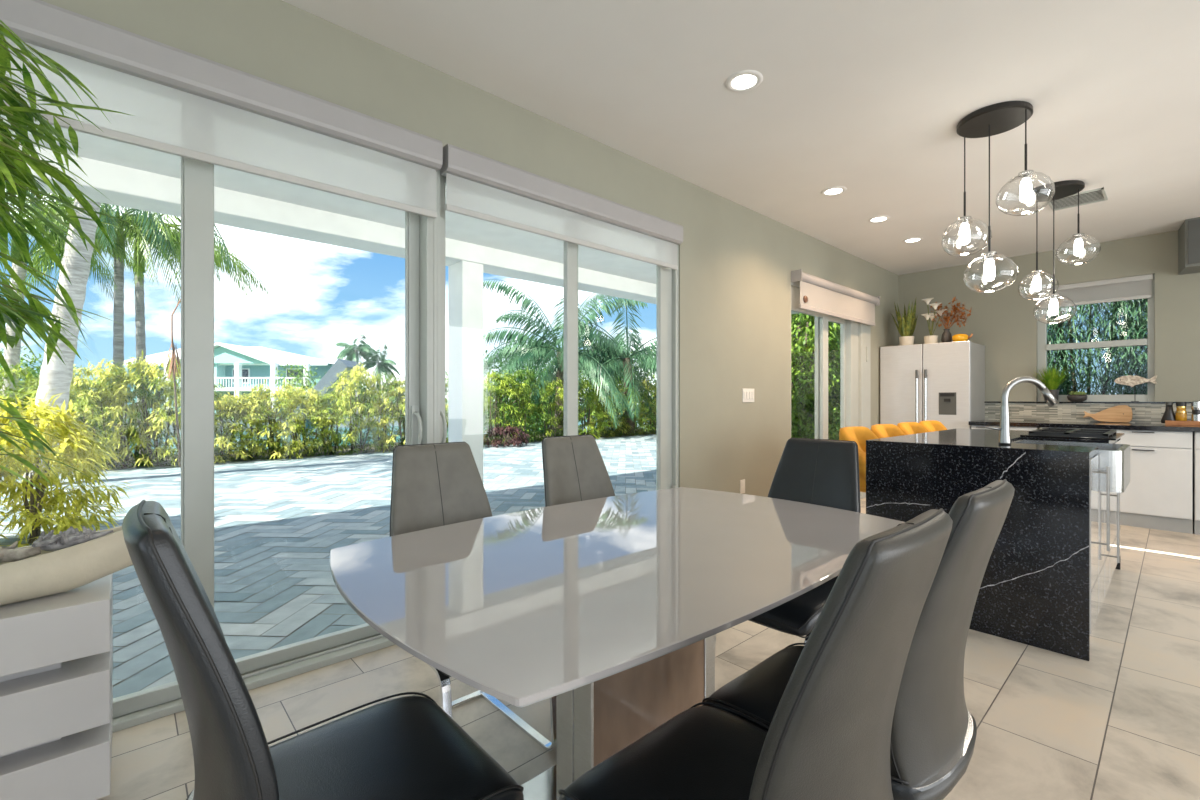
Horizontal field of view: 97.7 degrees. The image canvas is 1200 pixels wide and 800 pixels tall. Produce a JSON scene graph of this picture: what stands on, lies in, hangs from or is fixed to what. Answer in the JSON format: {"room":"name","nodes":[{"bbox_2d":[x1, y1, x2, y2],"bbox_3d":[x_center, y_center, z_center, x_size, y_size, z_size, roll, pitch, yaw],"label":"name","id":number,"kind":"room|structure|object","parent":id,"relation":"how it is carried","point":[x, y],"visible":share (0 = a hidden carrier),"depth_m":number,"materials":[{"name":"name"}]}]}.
{"room":"dining room","nodes":[
{"label":"dining room","id":0,"kind":"room"},
{"bbox_2d":[41,0,897,496],"bbox_3d":[-0.055,-0.245,3.433,10.930,2.790,0.220,0,0,-42],"label":"wall","id":1,"kind":"structure","parent":0,"point":[736,262],"depth_m":3.84,"materials":[{"name":"paint"}]},
{"bbox_2d":[0,0,442,442],"bbox_3d":[-1.875,-0.350,1.575,2.936,1.800,0.088,0,0,-42],"label":"roller blind","id":2,"kind":"object","parent":1,"relation":"attached to","point":[182,103],"visible":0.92,"depth_m":1.95,"materials":[{"name":"fabric"}]},
{"bbox_2d":[112,157,433,732],"bbox_3d":[-1.955,-0.052,1.676,2.915,2.405,0.170,0,0,-42],"label":"door","id":3,"kind":"structure","parent":1,"relation":"in","point":[263,668],"depth_m":2.02,"materials":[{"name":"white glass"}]},
{"bbox_2d":[434,170,678,489],"bbox_3d":[-0.165,-0.052,3.286,1.900,2.405,0.190,0,0,-42],"label":"door","id":4,"kind":"structure","parent":1,"relation":"in","point":[667,279],"depth_m":3.26,"materials":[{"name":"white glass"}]},
{"bbox_2d":[440,144,682,269],"bbox_3d":[-0.095,-0.350,3.188,1.812,1.800,0.088,0,0,-42],"label":"roller blind","id":5,"kind":"object","parent":1,"relation":"attached to","point":[478,186],"visible":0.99,"depth_m":3.00,"materials":[{"name":"fabric"}]},
{"bbox_2d":[791,281,870,498],"bbox_3d":[2.474,0.000,5.672,1.915,2.300,0.180,0,0,-42],"label":"door","id":6,"kind":"structure","parent":1,"relation":"in","point":[855,337],"depth_m":5.99,"materials":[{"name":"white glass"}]},
{"bbox_2d":[791,269,879,325],"bbox_3d":[2.562,-1.048,5.586,1.920,0.355,0.105,0,0,-42],"label":"roller blind","id":7,"kind":"object","parent":1,"relation":"attached to","point":[825,297],"depth_m":5.44,"materials":[{"name":"fabric"}]},
{"bbox_2d":[97,498,1199,799],"bbox_3d":[2.017,1.210,1.147,10.930,0.120,6.390,0,0,-42],"label":"floor","id":8,"kind":"structure","parent":0,"point":[1123,722],"depth_m":1.99,"materials":[{"name":"tile"}]},
{"bbox_2d":[0,573,112,799],"bbox_3d":[-1.922,0.847,1.167,1.220,0.606,0.390,0,0,-42],"label":"dresser","id":9,"kind":"object","parent":8,"relation":"on","point":[56,650],"visible":0.98,"depth_m":1.38,"materials":[{"name":"white paint"}]},
{"bbox_2d":[0,526,132,605],"bbox_3d":[-1.708,0.456,1.259,0.218,0.175,1.000,0,0,40],"label":"bowl","id":10,"kind":"object","parent":9,"relation":"on","point":[46,573],"visible":0.74,"depth_m":1.44,"materials":[{"name":"beige ceramic"}]},
{"bbox_2d":[0,541,40,562],"bbox_3d":[-1.600,0.391,1.388,0.065,0.085,0.163,0,0,42],"label":"driftwood piece","id":11,"kind":"object","parent":10,"relation":"in","point":[7,554],"visible":0.97,"depth_m":1.40,"materials":[{"name":"beige wood"}]},
{"bbox_2d":[32,526,112,551],"bbox_3d":[-1.513,0.393,1.509,0.165,0.067,0.115,0,0,-42],"label":"coral piece","id":12,"kind":"object","parent":10,"relation":"in","point":[70,537],"visible":0.95,"depth_m":1.47,"materials":[{"name":"grey stone"}]},
{"bbox_2d":[0,20,133,492],"bbox_3d":[-1.656,-0.019,0.855,1.046,2.338,1.378,0,0,-11],"label":"bamboo plant","id":13,"kind":"object","parent":8,"relation":"on","point":[13,160],"visible":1,"depth_m":1.34,"materials":[{"name":"green plant"}]},
{"bbox_2d":[122,500,523,799],"bbox_3d":[-0.467,0.656,0.926,0.559,0.987,0.428,0,0,-42],"label":"dining chair","id":14,"kind":"object","parent":8,"relation":"on","point":[408,747],"visible":1,"depth_m":0.86,"materials":[{"name":"black leather"}]},
{"bbox_2d":[390,442,556,751],"bbox_3d":[-0.454,0.656,1.767,0.428,0.987,0.559,0,0,-42],"label":"dining chair","id":15,"kind":"object","parent":8,"relation":"on","point":[433,485],"visible":0.28,"depth_m":1.89,"materials":[{"name":"grey leather"}]},
{"bbox_2d":[542,435,614,506],"bbox_3d":[0.026,0.656,2.182,0.428,0.987,0.559,0,0,-42],"label":"dining chair","id":16,"kind":"object","parent":8,"relation":"on","point":[574,468],"visible":0.29,"depth_m":2.31,"materials":[{"name":"grey leather"}]},
{"bbox_2d":[330,487,904,799],"bbox_3d":[0.132,0.770,1.519,1.593,0.760,1.033,0,0,-42],"label":"dining table","id":17,"kind":"object","parent":8,"relation":"on","point":[613,608],"visible":0.85,"depth_m":1.22,"materials":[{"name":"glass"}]},
{"bbox_2d":[558,508,952,799],"bbox_3d":[0.244,0.656,0.884,0.428,0.987,0.559,0,0,-42],"label":"dining chair","id":18,"kind":"object","parent":8,"relation":"on","point":[828,736],"visible":1,"depth_m":0.67,"materials":[{"name":"grey leather"}]},
{"bbox_2d":[715,438,860,654],"bbox_3d":[0.727,0.656,1.995,0.559,0.987,0.428,0,0,-42],"label":"dining chair","id":19,"kind":"object","parent":8,"relation":"on","point":[823,472],"visible":0.4,"depth_m":2.06,"materials":[{"name":"black leather"}]},
{"bbox_2d":[702,479,1014,799],"bbox_3d":[0.563,0.656,1.173,0.428,0.987,0.559,0,0,-42],"label":"dining chair","id":20,"kind":"object","parent":8,"relation":"on","point":[933,732],"visible":0.65,"depth_m":0.95,"materials":[{"name":"grey leather"}]},
{"bbox_2d":[839,426,878,492],"bbox_3d":[1.881,0.670,3.508,0.560,0.964,0.509,0,0,-42],"label":"counter stool","id":21,"kind":"object","parent":8,"relation":"on","point":[859,434],"visible":0.23,"depth_m":3.49,"materials":[{"name":"yellow fabric"}]},
{"bbox_2d":[870,424,904,437],"bbox_3d":[2.289,0.670,3.878,0.560,0.964,0.509,0,0,-42],"label":"counter stool","id":22,"kind":"object","parent":8,"relation":"on","point":[880,430],"visible":0.16,"depth_m":4.02,"materials":[{"name":"yellow fabric"}]},
{"bbox_2d":[897,422,927,434],"bbox_3d":[2.696,0.670,4.247,0.560,0.964,0.509,0,0,-42],"label":"counter stool","id":23,"kind":"object","parent":8,"relation":"on","point":[908,428],"visible":0.13,"depth_m":4.39,"materials":[{"name":"yellow fabric"}]},
{"bbox_2d":[880,341,984,429],"bbox_3d":[3.963,0.250,6.279,0.734,1.800,0.920,0,0,-42],"label":"refrigerator","id":24,"kind":"object","parent":8,"relation":"on","point":[944,383],"visible":0.66,"depth_m":6.01,"materials":[{"name":"metal"}]},
{"bbox_2d":[891,300,918,345],"bbox_3d":[3.697,-0.951,6.369,0.272,0.602,0.344,0,0,-7],"label":"snake plant","id":25,"kind":"object","parent":24,"relation":"on","point":[907,324],"visible":0.88,"depth_m":6.31,"materials":[{"name":"green plant"}]},
{"bbox_2d":[922,298,946,343],"bbox_3d":[3.897,-0.926,6.118,0.190,0.552,0.242,0,0,-42],"label":"flower arrangement","id":26,"kind":"object","parent":24,"relation":"on","point":[927,339],"visible":0.91,"depth_m":6.12,"materials":[{"name":"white plant"}]},
{"bbox_2d":[930,296,971,342],"bbox_3d":[4.046,-0.911,6.037,0.331,0.522,0.430,0,0,-42],"label":"flower vase","id":27,"kind":"object","parent":24,"relation":"on","point":[946,336],"visible":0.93,"depth_m":6.02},
{"bbox_2d":[919,420,946,431],"bbox_3d":[3.104,0.670,4.616,0.560,0.964,0.509,0,0,-42],"label":"counter stool","id":28,"kind":"object","parent":8,"relation":"on","point":[929,425],"visible":0.1,"depth_m":4.76,"materials":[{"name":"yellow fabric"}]},
{"bbox_2d":[866,428,1120,660],"bbox_3d":[2.547,0.690,3.265,1.880,0.920,0.984,0,0,-42],"label":"kitchen island","id":29,"kind":"object","parent":8,"relation":"on","point":[1055,556],"visible":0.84,"depth_m":2.50,"materials":[{"name":"black stone"}]},
{"bbox_2d":[871,428,1119,457],"bbox_3d":[2.543,0.245,3.292,1.850,0.030,0.938,0,0,-42],"label":"island countertop","id":30,"kind":"structure","parent":29,"relation":"on","point":[959,436],"depth_m":3.05,"materials":[{"name":"black stone"}]},
{"bbox_2d":[985,377,1058,444],"bbox_3d":[2.163,0.055,2.690,0.333,0.350,0.052,0,0,9],"label":"kitchen faucet","id":31,"kind":"object","parent":30,"relation":"on","point":[1004,434],"visible":1,"depth_m":2.68,"materials":[{"name":"metal"}]},
{"bbox_2d":[1011,440,1129,492],"bbox_3d":[2.551,0.345,2.873,0.590,0.200,0.480,0,0,-42],"label":"sink","id":32,"kind":"object","parent":30,"relation":"in","point":[1115,456],"visible":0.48,"depth_m":2.55,"materials":[{"name":"metal"}]},
{"bbox_2d":[1020,428,1124,440],"bbox_3d":[3.032,0.213,3.356,0.700,0.034,0.430,0,0,-42],"label":"cooktop","id":33,"kind":"object","parent":30,"relation":"in","point":[1090,434],"visible":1,"depth_m":3.21,"materials":[{"name":"black glass"}]},
{"bbox_2d":[1109,429,1192,533],"bbox_3d":[5.169,0.710,4.919,0.790,0.880,0.515,0,0,-42],"label":"base cabinet","id":34,"kind":"object","parent":8,"relation":"on","point":[1158,495],"visible":0.65,"depth_m":4.62,"materials":[{"name":"white wood"}]},
{"bbox_2d":[1193,432,1199,534],"bbox_3d":[5.525,0.710,4.526,0.790,0.880,0.525,0,0,-42],"label":"base cabinet","id":35,"kind":"object","parent":8,"relation":"on","point":[1196,435],"visible":0.96,"depth_m":4.47,"materials":[{"name":"white wood"}]},
{"bbox_2d":[969,420,1199,431],"bbox_3d":[4.989,0.250,5.113,0.800,0.040,2.155,0,0,-42],"label":"countertop","id":36,"kind":"structure","parent":35,"relation":"on","point":[1019,423],"depth_m":5.01,"materials":[{"name":"black stone"}]},
{"bbox_2d":[1083,405,1132,422],"bbox_3d":[5.212,0.140,5.383,0.060,0.177,0.364,0,0,-42],"label":"board","id":37,"kind":"object","parent":36,"relation":"on","point":[1120,413],"visible":1,"depth_m":5.33,"materials":[{"name":"brown wood"}]},
{"bbox_2d":[282,0,1199,274],"bbox_3d":[2.017,-1.740,1.147,10.930,0.200,6.390,0,0,-42],"label":"ceiling","id":38,"kind":"structure","parent":0,"point":[869,98],"depth_m":2.79,"materials":[{"name":"paint"}]},
{"bbox_2d":[725,70,762,91],"bbox_3d":[0.741,-1.637,2.696,0.188,0.006,0.188,0,0,-42],"label":"recessed light","id":39,"kind":"object","parent":38,"relation":"in","point":[745,80],"visible":1,"depth_m":2.69,"materials":[{"name":"paint"}]},
{"bbox_2d":[942,101,1054,292],"bbox_3d":[2.290,-1.135,3.045,0.360,1.011,0.557,0,0,-42],"label":"pendant light","id":40,"kind":"object","parent":38,"relation":"hanging from","point":[998,118],"visible":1,"depth_m":3.03,"materials":[{"name":"clear glass"}]},
{"bbox_2d":[1018,180,1100,323],"bbox_3d":[3.547,-1.117,4.071,0.360,1.046,0.497,0,0,-42],"label":"pendant light","id":41,"kind":"object","parent":38,"relation":"hanging from","point":[1063,189],"visible":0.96,"depth_m":4.06,"materials":[{"name":"clear glass"}]},
{"bbox_2d":[1046,187,1107,210],"bbox_3d":[3.895,-1.634,4.280,0.340,0.012,0.340,0,0,-42],"label":"ceiling vent","id":42,"kind":"object","parent":38,"relation":"in","point":[1095,195],"visible":0.85,"depth_m":4.28,"materials":[{"name":"white metal"}]},
{"bbox_2d":[898,230,1199,401],"bbox_3d":[6.066,-0.245,4.669,0.200,2.790,6.170,0,0,-42],"label":"wall","id":43,"kind":"structure","parent":0,"point":[1003,321],"depth_m":5.86,"materials":[{"name":"paint"}]},
{"bbox_2d":[984,402,1190,402],"bbox_3d":[5.267,0.025,5.375,0.035,0.014,2.170,0,0,-42],"label":"trim","id":44,"kind":"structure","parent":43,"relation":"attached to","point":[984,402],"depth_m":5.51,"materials":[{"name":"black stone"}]},
{"bbox_2d":[1029,365,1072,401],"bbox_3d":[4.884,-0.196,5.680,0.388,0.428,0.258,0,0,29],"label":"potted grass","id":45,"kind":"object","parent":44,"relation":"on","point":[1051,381],"depth_m":5.67,"materials":[{"name":"green plant"}]},
{"bbox_2d":[1114,375,1156,401],"bbox_3d":[5.371,-0.116,5.257,0.060,0.268,0.303,0,0,-42],"label":"fish ornament","id":46,"kind":"object","parent":44,"relation":"on","point":[1130,380],"visible":1,"depth_m":5.26,"materials":[{"name":"beige wood"}]},
{"bbox_2d":[985,403,1191,423],"bbox_3d":[5.275,0.131,5.383,0.012,0.198,2.170,0,0,-42],"label":"tile backsplash","id":47,"kind":"structure","parent":43,"relation":"attached to","point":[1142,412],"depth_m":5.62,"materials":[{"name":"tile"}]},
{"bbox_2d":[1036,274,1154,401],"bbox_3d":[5.219,-0.609,5.551,0.130,1.282,0.905,0,0,-42],"label":"window","id":48,"kind":"structure","parent":43,"relation":"in","point":[1043,347],"depth_m":5.46,"materials":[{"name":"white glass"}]},
{"bbox_2d":[1038,274,1152,308],"bbox_3d":[5.192,-1.131,5.527,0.033,0.233,0.881,0,0,-42],"label":"roller blind","id":49,"kind":"object","parent":48,"relation":"attached to","point":[1134,287],"visible":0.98,"depth_m":5.47,"materials":[{"name":"fabric"}]},
{"bbox_2d":[1178,217,1199,274],"bbox_3d":[5.761,-1.421,4.548,0.415,0.433,1.000,0,0,-42],"label":"upper cabinet","id":50,"kind":"object","parent":43,"relation":"attached to","point":[1189,231],"visible":1,"depth_m":4.74,"materials":[{"name":"white wood"}]},
{"label":"outside","id":51,"kind":"structure","parent":0,"visible":0},
{"bbox_2d":[284,359,362,444],"bbox_3d":[-8.922,0.155,17.000,2.042,2.890,1.200,0,0,0],"label":"panel","id":52,"kind":"object","parent":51,"point":[340,365],"visible":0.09,"depth_m":16.40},
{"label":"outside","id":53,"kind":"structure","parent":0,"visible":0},
{"bbox_2d":[97,417,647,456],"bbox_3d":[-7.011,2.600,37.511,200.000,0.300,35.000,0,0,-42],"label":"canal water","id":54,"kind":"structure","parent":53,"point":[579,423],"depth_m":35.17,"materials":[{"name":"liquid"}]},
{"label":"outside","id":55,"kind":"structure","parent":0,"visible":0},
{"bbox_2d":[109,406,619,421],"bbox_3d":[-45.833,2.125,80.333,280.000,1.050,79.400,0,0,-42],"label":"bank","id":56,"kind":"object","parent":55,"point":[582,406],"depth_m":50.81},
{"bbox_2d":[111,342,361,413],"bbox_3d":[-44.256,-2.578,65.350,25.076,8.356,11.300,0,0,0],"label":"house","id":57,"kind":"structure","parent":56,"relation":"on","point":[235,366],"depth_m":61.73,"materials":[{"name":"white paint"}]},
{"bbox_2d":[271,363,371,413],"bbox_3d":[-29.005,-0.652,56.608,10.496,6.807,9.213,0,0,-42],"label":"tree","id":58,"kind":"object","parent":56,"relation":"on","point":[307,382],"visible":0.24,"depth_m":55.33,"materials":[{"name":"green plant"}]},
{"bbox_2d":[335,334,376,414],"bbox_3d":[-25.530,-2.595,54.952,4.178,8.399,4.098,0,0,-42],"label":"palm tree","id":59,"kind":"object","parent":56,"relation":"on","point":[354,349],"visible":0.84,"depth_m":54.48,"materials":[{"name":"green plant"}]},
{"bbox_2d":[360,344,399,414],"bbox_3d":[-23.586,-2.178,55.999,4.158,7.561,3.690,0,0,-42],"label":"palm tree","id":60,"kind":"object","parent":56,"relation":"on","point":[382,366],"visible":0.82,"depth_m":55.58,"materials":[{"name":"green plant"}]},
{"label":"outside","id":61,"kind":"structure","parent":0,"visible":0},
{"bbox_2d":[0,346,110,442],"bbox_3d":[-20.261,-0.046,18.418,4.536,3.726,4.600,0,0,-19],"label":"tree","id":62,"kind":"object","parent":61,"point":[25,355],"visible":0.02,"depth_m":17.87,"materials":[{"name":"green plant"}]},
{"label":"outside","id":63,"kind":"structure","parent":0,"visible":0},
{"bbox_2d":[136,412,636,432],"bbox_3d":[-18.967,2.150,50.699,200.000,1.200,0.600,0,0,-42],"label":"seawall","id":64,"kind":"object","parent":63,"point":[364,418],"depth_m":45.44,"materials":[{"name":"grey concrete"}]},
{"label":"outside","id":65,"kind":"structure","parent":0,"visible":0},
{"bbox_2d":[2,429,655,476],"bbox_3d":[12.446,1.480,1.160,100.000,0.540,45.000,0,0,-42],"label":"ground","id":66,"kind":"structure","parent":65,"point":[317,453],"depth_m":11.85,"materials":[{"name":"soil"}]},
{"bbox_2d":[0,362,85,466],"bbox_3d":[-9.669,0.314,8.589,1.884,1.935,1.819,0,0,16],"label":"shrub","id":67,"kind":"object","parent":66,"relation":"on","point":[3,375],"visible":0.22,"depth_m":8.56,"materials":[{"name":"green plant"}]},
{"bbox_2d":[0,375,128,475],"bbox_3d":[-9.031,0.408,8.823,1.817,1.732,1.882,0,0,22],"label":"shrub","id":68,"kind":"object","parent":66,"relation":"on","point":[36,384],"visible":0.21,"depth_m":8.69,"materials":[{"name":"green plant"}]},
{"bbox_2d":[0,189,143,456],"bbox_3d":[-10.386,-1.215,9.427,3.131,4.860,3.028,0,0,28],"label":"palm tree","id":69,"kind":"object","parent":66,"relation":"on","point":[12,356],"visible":0.31,"depth_m":9.54,"materials":[{"name":"green plant"}]},
{"bbox_2d":[35,357,166,469],"bbox_3d":[-8.618,0.268,8.986,1.893,2.034,1.930,0,0,0],"label":"shrub","id":70,"kind":"object","parent":66,"relation":"on","point":[103,376],"visible":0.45,"depth_m":8.86,"materials":[{"name":"green plant"}]},
{"bbox_2d":[11,196,220,459],"bbox_3d":[-9.710,-1.474,10.678,3.138,5.368,3.194,0,0,-42],"label":"palm tree","id":71,"kind":"object","parent":66,"relation":"on","point":[118,297],"visible":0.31,"depth_m":10.53,"materials":[{"name":"green plant"}]},
{"bbox_2d":[71,362,180,469],"bbox_3d":[-8.499,0.305,9.453,1.649,2.037,1.680,0,0,-39],"label":"shrub","id":72,"kind":"object","parent":66,"relation":"on","point":[143,391],"visible":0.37,"depth_m":9.33,"materials":[{"name":"green plant"}]},
{"bbox_2d":[5,193,268,456],"bbox_3d":[-9.715,-1.606,11.309,4.291,5.634,4.573,0,0,-28],"label":"palm tree","id":73,"kind":"object","parent":66,"relation":"on","point":[140,335],"visible":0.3,"depth_m":11.13,"materials":[{"name":"green plant"}]},
{"bbox_2d":[86,350,216,466],"bbox_3d":[-8.042,0.193,9.462,1.958,2.197,1.922,0,0,23],"label":"shrub","id":74,"kind":"object","parent":66,"relation":"on","point":[116,400],"visible":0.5,"depth_m":9.10,"materials":[{"name":"green plant"}]},
{"bbox_2d":[126,377,247,465],"bbox_3d":[-7.750,0.408,9.976,1.856,1.732,1.922,0,0,30],"label":"shrub","id":75,"kind":"object","parent":66,"relation":"on","point":[166,393],"visible":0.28,"depth_m":9.72,"materials":[{"name":"green plant"}]},
{"bbox_2d":[166,388,276,463],"bbox_3d":[-7.254,0.513,10.127,1.940,1.505,1.904,0,0,41],"label":"shrub","id":76,"kind":"object","parent":66,"relation":"on","point":[226,399],"visible":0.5,"depth_m":9.88,"materials":[{"name":"green plant"}]},
{"bbox_2d":[214,399,301,461],"bbox_3d":[-7.052,0.588,10.560,1.764,1.345,1.703,0,0,31],"label":"shrub","id":77,"kind":"object","parent":66,"relation":"on","point":[258,426],"visible":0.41,"depth_m":10.26,"materials":[{"name":"green plant"}]},
{"bbox_2d":[227,379,324,458],"bbox_3d":[-6.670,0.419,10.698,1.946,1.709,1.910,0,0,17],"label":"shrub","id":78,"kind":"object","parent":66,"relation":"on","point":[268,391],"visible":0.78,"depth_m":10.46,"materials":[{"name":"green plant"}]},
{"bbox_2d":[255,386,343,458],"bbox_3d":[-6.372,0.475,11.149,1.814,1.587,1.849,0,0,-17],"label":"shrub","id":79,"kind":"object","parent":66,"relation":"on","point":[313,412],"visible":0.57,"depth_m":10.82,"materials":[{"name":"green plant"}]},
{"bbox_2d":[0,434,655,690],"bbox_3d":[-0.835,1.315,9.258,23.200,0.270,9.460,0,0,-42],"label":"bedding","id":80,"kind":"object","parent":66,"relation":"on","point":[650,434],"depth_m":5.13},
{"bbox_2d":[0,387,134,547],"bbox_3d":[-4.663,0.600,4.210,1.370,1.438,1.328,0,0,21],"label":"shrub","id":81,"kind":"object","parent":80,"relation":"on","point":[31,511],"visible":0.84,"depth_m":4.21,"materials":[{"name":"green plant"}]},
{"bbox_2d":[6,189,231,486],"bbox_3d":[-6.705,-1.298,6.939,3.704,5.060,3.215,0,0,-42],"label":"palm tree","id":82,"kind":"object","parent":80,"relation":"on","point":[58,374],"visible":0.16,"depth_m":7.04,"materials":[{"name":"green plant"}]},
{"bbox_2d":[0,434,655,697],"bbox_3d":[-0.403,1.174,9.656,21.471,0.003,9.690,0,0,-42],"label":"paving","id":83,"kind":"object","parent":80,"relation":"on","point":[230,613],"visible":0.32,"depth_m":5.02,"materials":[{"name":"stone"}]},
{"bbox_2d":[164,299,180,466],"bbox_3d":[-7.349,-0.277,9.032,0.242,2.958,0.214,0,0,-42],"label":"stalk","id":84,"kind":"object","parent":83,"relation":"on","point":[173,366],"visible":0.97,"depth_m":9.05,"materials":[{"name":"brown plant"}]},
{"bbox_2d":[448,261,482,481],"bbox_3d":[-1.453,-0.130,5.675,0.290,2.660,0.360,0,0,-42],"label":"porch column","id":85,"kind":"structure","parent":83,"relation":"on","point":[465,278],"depth_m":5.57,"materials":[{"name":"paint"}]},
{"bbox_2d":[5,143,655,303],"bbox_3d":[-2.553,-1.630,4.677,16.500,0.340,0.360,0,0,-42],"label":"beam","id":86,"kind":"structure","parent":85,"relation":"on","point":[124,186],"depth_m":4.50,"materials":[{"name":"paint"}]},
{"bbox_2d":[1,115,796,313],"bbox_3d":[-1.656,-1.725,3.688,16.500,0.150,2.310,0,0,-42],"label":"ceiling","id":87,"kind":"structure","parent":86,"relation":"attached to","point":[459,227],"depth_m":4.49,"materials":[{"name":"paint"}]},
{"bbox_2d":[483,422,529,447],"bbox_3d":[-2.416,0.881,13.330,1.161,0.766,1.252,0,0,-42],"label":"plant","id":88,"kind":"object","parent":80,"relation":"on","point":[508,429],"visible":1,"depth_m":13.15,"materials":[{"name":"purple plant"}]},
{"bbox_2d":[791,313,839,439],"bbox_3d":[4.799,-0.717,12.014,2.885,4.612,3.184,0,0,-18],"label":"tree","id":89,"kind":"object","parent":80,"relation":"on","point":[803,382],"visible":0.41,"depth_m":11.45,"materials":[{"name":"green plant"}]},
{"bbox_2d":[283,389,372,456],"bbox_3d":[-5.906,0.512,11.463,1.829,1.508,1.766,0,0,38],"label":"shrub","id":90,"kind":"object","parent":66,"relation":"on","point":[339,420],"visible":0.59,"depth_m":11.17,"materials":[{"name":"green plant"}]},
{"bbox_2d":[2,425,655,474],"bbox_3d":[-3.275,1.048,13.667,19.673,0.533,0.781,0,0,-42],"label":"planting","id":91,"kind":"object","parent":66,"relation":"on","point":[607,429],"visible":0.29,"depth_m":11.11,"materials":[{"name":"plant"}]},
{"bbox_2d":[321,363,393,453],"bbox_3d":[-5.436,0.212,11.726,1.661,2.156,1.693,0,0,29],"label":"shrub","id":92,"kind":"object","parent":66,"relation":"on","point":[357,375],"visible":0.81,"depth_m":11.55,"materials":[{"name":"green plant"}]},
{"bbox_2d":[344,372,404,452],"bbox_3d":[-5.028,0.305,12.198,1.672,2.037,1.643,0,0,27],"label":"shrub","id":93,"kind":"object","parent":66,"relation":"on","point":[390,377],"visible":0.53,"depth_m":11.97,"materials":[{"name":"green plant"}]},
{"bbox_2d":[360,376,447,452],"bbox_3d":[-4.600,0.315,12.504,2.193,1.933,2.235,0,0,12],"label":"shrub","id":94,"kind":"object","parent":66,"relation":"on","point":[399,389],"visible":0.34,"depth_m":11.93,"materials":[{"name":"green plant"}]},
{"bbox_2d":[483,370,538,444],"bbox_3d":[-2.829,0.220,14.371,2.235,2.139,2.315,0,0,-38],"label":"shrub","id":95,"kind":"object","parent":66,"relation":"on","point":[493,376],"visible":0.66,"depth_m":14.10,"materials":[{"name":"green plant"}]},
{"bbox_2d":[483,367,552,442],"bbox_3d":[-2.283,0.181,14.911,2.150,2.316,2.150,0,0,-29],"label":"shrub","id":96,"kind":"object","parent":66,"relation":"on","point":[518,373],"visible":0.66,"depth_m":14.63,"materials":[{"name":"green plant"}]},
{"bbox_2d":[517,377,581,441],"bbox_3d":[-1.526,0.286,15.647,2.064,1.996,2.138,0,0,3],"label":"shrub","id":97,"kind":"object","parent":66,"relation":"on","point":[559,384],"visible":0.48,"depth_m":15.52,"materials":[{"name":"green plant"}]},
{"bbox_2d":[483,279,651,436],"bbox_3d":[-1.285,-1.329,17.294,5.551,5.083,5.603,0,0,-42],"label":"palm tree","id":98,"kind":"object","parent":66,"relation":"on","point":[541,350],"visible":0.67,"depth_m":16.49,"materials":[{"name":"green plant"}]},
{"bbox_2d":[552,377,620,438],"bbox_3d":[-0.416,0.286,16.294,2.366,1.996,2.284,0,0,-2],"label":"shrub","id":99,"kind":"object","parent":66,"relation":"on","point":[591,395],"visible":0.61,"depth_m":15.95,"materials":[{"name":"green plant"}]},
{"bbox_2d":[525,345,655,433],"bbox_3d":[-0.288,-0.089,23.867,7.121,4.912,7.814,0,0,-42],"label":"tree","id":100,"kind":"object","parent":66,"relation":"on","point":[630,352],"visible":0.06,"depth_m":23.07,"materials":[{"name":"green plant"}]},
{"bbox_2d":[543,298,655,435],"bbox_3d":[1.029,-1.022,17.463,5.522,4.464,5.865,0,0,-42],"label":"palm tree","id":101,"kind":"object","parent":66,"relation":"on","point":[616,351],"visible":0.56,"depth_m":16.96,"materials":[{"name":"green plant"}]},
{"bbox_2d":[578,386,635,436],"bbox_3d":[0.314,0.362,17.237,2.109,1.831,2.150,0,0,-29],"label":"shrub","id":102,"kind":"object","parent":66,"relation":"on","point":[592,423],"visible":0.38,"depth_m":16.84,"materials":[{"name":"green plant"}]},
{"bbox_2d":[603,378,655,436],"bbox_3d":[1.000,0.257,17.633,2.082,2.144,2.127,0,0,-19],"label":"shrub","id":103,"kind":"object","parent":66,"relation":"on","point":[620,386],"visible":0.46,"depth_m":17.17,"materials":[{"name":"green plant"}]},
{"bbox_2d":[634,376,655,433],"bbox_3d":[1.895,0.221,18.541,2.248,2.136,2.292,0,0,-39],"label":"shrub","id":104,"kind":"object","parent":66,"relation":"on","point":[643,408],"visible":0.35,"depth_m":18.21,"materials":[{"name":"green plant"}]},
{"bbox_2d":[1047,306,1092,394],"bbox_3d":[7.009,-1.179,9.243,1.626,4.954,2.502,0,0,-42],"label":"plant","id":105,"kind":"object","parent":66,"relation":"on","point":[1061,361],"visible":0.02,"depth_m":8.36,"materials":[{"name":"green plant"}]},
{"bbox_2d":[1047,299,1147,394],"bbox_3d":[7.759,-1.222,8.401,1.651,5.013,2.554,0,0,-42],"label":"plant","id":106,"kind":"object","parent":66,"relation":"on","point":[1087,373],"visible":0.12,"depth_m":8.12,"materials":[{"name":"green plant"}]},
{"bbox_2d":[1089,298,1147,394],"bbox_3d":[8.611,-1.130,7.455,1.699,4.951,2.588,0,0,-42],"label":"plant","id":107,"kind":"object","parent":66,"relation":"on","point":[1121,303],"visible":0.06,"depth_m":7.79,"materials":[{"name":"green plant"}]},
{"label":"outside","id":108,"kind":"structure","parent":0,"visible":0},
{"bbox_2d":[445,350,554,436],"bbox_3d":[-3.979,0.104,21.085,6.481,4.457,6.068,0,0,37],"label":"tree","id":109,"kind":"object","parent":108,"point":[486,351],"visible":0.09,"depth_m":20.28,"materials":[{"name":"green plant"}]},
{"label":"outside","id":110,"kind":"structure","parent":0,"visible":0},
{"bbox_2d":[483,338,586,436],"bbox_3d":[-2.826,-0.216,22.870,5.339,4.942,6.422,0,0,-42],"label":"tree","id":111,"kind":"object","parent":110,"point":[553,401],"visible":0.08,"depth_m":21.06,"materials":[{"name":"green plant"}]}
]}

